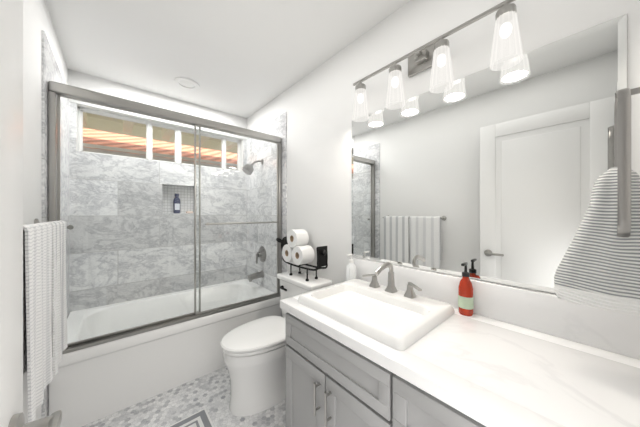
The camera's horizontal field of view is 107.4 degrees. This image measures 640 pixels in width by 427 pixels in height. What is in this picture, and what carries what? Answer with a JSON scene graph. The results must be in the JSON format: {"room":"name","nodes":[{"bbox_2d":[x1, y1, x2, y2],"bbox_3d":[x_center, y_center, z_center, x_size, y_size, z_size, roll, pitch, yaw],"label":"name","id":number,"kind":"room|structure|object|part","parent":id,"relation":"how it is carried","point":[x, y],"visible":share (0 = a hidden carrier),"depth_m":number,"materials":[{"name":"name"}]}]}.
{"room":"bathroom","nodes":[
{"label":"bathroom","id":0,"kind":"room"},
{"bbox_2d":[23,0,67,423],"bbox_3d":[-0.669,0.040,0.213,0.150,2.400,4.600,0,0,-41],"label":"wall","id":1,"kind":"structure","parent":0,"point":[37,20],"depth_m":1.10,"materials":[{"name":"white paint"}]},
{"bbox_2d":[23,219,67,422],"bbox_3d":[-1.088,0.340,0.896,0.111,0.631,0.742,0,0,-41],"label":"towel","id":2,"kind":"object","parent":1,"relation":"attached to","point":[44,291],"visible":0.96,"depth_m":0.79,"materials":[{"name":"white fabric"}]},
{"bbox_2d":[42,30,68,417],"bbox_3d":[-1.726,0.145,1.551,0.010,2.190,0.875,0,0,-41],"label":"wall","id":3,"kind":"structure","parent":1,"relation":"attached to","point":[50,70],"depth_m":1.34,"materials":[{"name":"white paint"}]},
{"bbox_2d":[68,69,246,170],"bbox_3d":[-1.506,0.040,2.434,1.500,2.400,0.150,0,0,-41],"label":"wall","id":4,"kind":"structure","parent":0,"point":[94,83],"depth_m":2.24,"materials":[{"name":"white paint"}]},
{"bbox_2d":[69,101,246,313],"bbox_3d":[-1.483,0.170,2.407,1.480,2.140,0.100,0,0,-41],"label":"wall","id":5,"kind":"structure","parent":4,"relation":"attached to","point":[184,238],"depth_m":2.20,"materials":[{"name":"tile"}]},
{"bbox_2d":[173,194,180,212],"bbox_3d":[-1.471,-0.102,2.417,0.062,0.202,0.042,0,0,-41],"label":"wash bottle","id":6,"kind":"object","parent":5,"relation":"in","point":[176,203],"depth_m":2.40,"materials":[{"name":"blue plastic"}]},
{"bbox_2d":[78,107,239,170],"bbox_3d":[-1.523,-0.703,2.453,1.400,0.395,0.050,0,0,-41],"label":"window","id":7,"kind":"structure","parent":4,"relation":"in","point":[178,131],"depth_m":2.32,"materials":[{"name":"white plastic"}]},
{"bbox_2d":[82,366,285,426],"bbox_3d":[-0.512,1.290,1.290,1.800,0.100,3.180,0,0,-41],"label":"floor","id":8,"kind":"structure","parent":0,"point":[210,392],"depth_m":1.49,"materials":[{"name":"grey tile"}]},
{"bbox_2d":[48,279,280,426],"bbox_3d":[-1.184,1.015,2.064,1.478,0.450,0.809,0,0,-41],"label":"bathtub","id":9,"kind":"object","parent":8,"relation":"on","point":[88,385],"visible":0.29,"depth_m":1.65,"materials":[{"name":"white ceramic"}]},
{"bbox_2d":[48,81,281,356],"bbox_3d":[-0.930,0.029,1.771,1.478,1.519,0.102,0,0,-41],"label":"shower door","id":10,"kind":"structure","parent":9,"relation":"on","point":[57,91],"depth_m":1.62,"materials":[{"name":"clear glass"}]},
{"bbox_2d":[168,408,213,426],"bbox_3d":[-0.648,1.234,1.027,0.490,0.010,0.800,0,0,-41],"label":"rug","id":11,"kind":"object","parent":8,"relation":"on","point":[200,418],"visible":1,"depth_m":1.39,"materials":[{"name":"grey fabric"}]},
{"bbox_2d":[220,270,331,416],"bbox_3d":[-0.326,0.868,1.665,0.723,0.745,0.454,0,0,-41],"label":"toilet","id":12,"kind":"object","parent":8,"relation":"on","point":[254,354],"visible":0.58,"depth_m":1.48,"materials":[{"name":"white ceramic"}]},
{"bbox_2d":[276,229,327,280],"bbox_3d":[-0.139,0.311,1.845,0.196,0.367,0.545,0,0,-41],"label":"toilet paper holder","id":13,"kind":"object","parent":12,"relation":"on","point":[297,249],"visible":1,"depth_m":1.82,"materials":[{"name":"white paper"}]},
{"bbox_2d":[280,258,639,426],"bbox_3d":[0.385,0.744,0.936,0.606,0.992,1.163,0,0,-41],"label":"bathroom vanity","id":14,"kind":"object","parent":8,"relation":"on","point":[378,344],"visible":0.98,"depth_m":0.79,"materials":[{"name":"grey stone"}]},
{"bbox_2d":[346,254,355,280],"bbox_3d":[0.197,0.348,1.499,0.073,0.181,0.066,0,0,-41],"label":"soap dispenser","id":15,"kind":"object","parent":14,"relation":"on","point":[350,270],"visible":0.85,"depth_m":1.48,"materials":[{"name":"white plastic"}]},
{"bbox_2d":[458,262,473,315],"bbox_3d":[0.633,0.327,1.025,0.071,0.225,0.058,0,0,-41],"label":"soap bottle","id":16,"kind":"object","parent":14,"relation":"on","point":[465,299],"visible":0.98,"depth_m":1.01,"materials":[{"name":"red plastic"}]},
{"bbox_2d":[45,0,409,117],"bbox_3d":[-0.046,-1.210,0.755,1.800,0.100,4.600,0,0,-41],"label":"ceiling","id":17,"kind":"structure","parent":0,"point":[245,58],"depth_m":1.58,"materials":[{"name":"white paint"}]},
{"bbox_2d":[174,77,199,89],"bbox_3d":[-1.186,-1.155,2.096,0.200,0.009,0.200,0,0,-41],"label":"recessed light","id":18,"kind":"object","parent":17,"relation":"in","point":[186,83],"visible":1,"depth_m":2.09,"materials":[{"name":"white paint"}]},
{"bbox_2d":[247,0,639,294],"bbox_3d":[0.110,0.040,1.832,0.150,2.400,3.180,0,0,-41],"label":"wall","id":19,"kind":"structure","parent":0,"point":[316,104],"depth_m":1.49,"materials":[{"name":"white paint"}]},
{"bbox_2d":[247,112,286,316],"bbox_3d":[-0.601,0.145,2.528,0.010,2.190,0.875,0,0,-41],"label":"wall","id":20,"kind":"structure","parent":19,"relation":"attached to","point":[276,126],"depth_m":2.48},
{"bbox_2d":[242,159,265,281],"bbox_3d":[-0.706,0.060,2.473,0.225,1.300,0.170,0,0,-41],"label":"shower fixture","id":21,"kind":"object","parent":20,"relation":"attached to","point":[262,257],"depth_m":2.48,"materials":[{"name":"silver metal"}]},
{"bbox_2d":[352,0,522,121],"bbox_3d":[0.490,-0.713,1.175,0.136,0.275,0.816,0,0,-41],"label":"sconce","id":22,"kind":"object","parent":19,"relation":"attached to","point":[434,53],"visible":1,"depth_m":1.06,"materials":[{"name":"white glass"}]},
{"bbox_3d":[0.247,-0.670,1.431,0.104,0.190,0.104,0,0,-41],"label":"lamp shade","id":23,"kind":"part","parent":22,"relation":"part of","materials":[{"name":"white glass"}]},
{"bbox_3d":[0.401,-0.670,1.254,0.104,0.190,0.104,0,0,-41],"label":"lamp shade","id":24,"kind":"part","parent":22,"relation":"part of","materials":[{"name":"white glass"}]},
{"bbox_3d":[0.556,-0.670,1.075,0.104,0.190,0.104,0,0,-41],"label":"lamp shade","id":25,"kind":"part","parent":22,"relation":"part of","materials":[{"name":"white glass"}]},
{"bbox_3d":[0.710,-0.670,0.898,0.104,0.190,0.104,0,0,-41],"label":"lamp shade","id":26,"kind":"part","parent":22,"relation":"part of","materials":[{"name":"white glass"}]},
{"bbox_2d":[352,14,626,292],"bbox_3d":[0.587,-0.168,1.163,0.006,0.915,1.135,0,0,-41],"label":"mirror","id":27,"kind":"object","parent":19,"relation":"attached to","point":[487,174],"visible":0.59,"depth_m":0.98,"materials":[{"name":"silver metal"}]},
{"bbox_2d":[554,87,639,316],"bbox_3d":[0.784,-0.043,0.644,0.140,0.597,0.201,0,0,-41],"label":"hanging towel","id":28,"kind":"object","parent":19,"relation":"attached to","point":[598,267],"visible":1,"depth_m":0.62,"materials":[{"name":"white fabric"}]},
{"bbox_3d":[0.482,0.040,0.147,1.500,2.400,0.150,0,0,-41],"label":"wall","id":29,"kind":"structure","parent":0,"visible":0},
{"bbox_2d":[0,0,61,426],"bbox_3d":[-0.269,0.221,0.133,0.090,2.022,0.780,0,0,-41],"label":"door leaf","id":30,"kind":"structure","parent":29,"relation":"in","point":[11,214],"depth_m":0.37,"materials":[{"name":"white paint"}]},
{"label":"outside","id":31,"kind":"structure","parent":0,"visible":0},
{"bbox_2d":[83,143,236,169],"bbox_3d":[-1.964,0.275,3.341,12.000,2.130,0.180,0,0,-41],"label":"wall","id":32,"kind":"structure","parent":31,"point":[92,149],"depth_m":2.98,"materials":[{"name":"white paint"}]},
{"bbox_2d":[83,128,236,166],"bbox_3d":[-4.122,-2.270,5.824,12.000,3.060,6.800,0,0,-41],"label":"roof","id":33,"kind":"structure","parent":32,"relation":"on","point":[104,137],"depth_m":3.48,"materials":[{"name":"ceramic"}]},
{"bbox_2d":[83,112,236,153],"bbox_3d":[-1.933,-1.130,2.924,4.500,0.180,1.150,0,0,-41],"label":"beam","id":34,"kind":"structure","parent":33,"relation":"attached to","point":[87,118],"depth_m":3.16,"materials":[{"name":"beige wood"}]}
]}

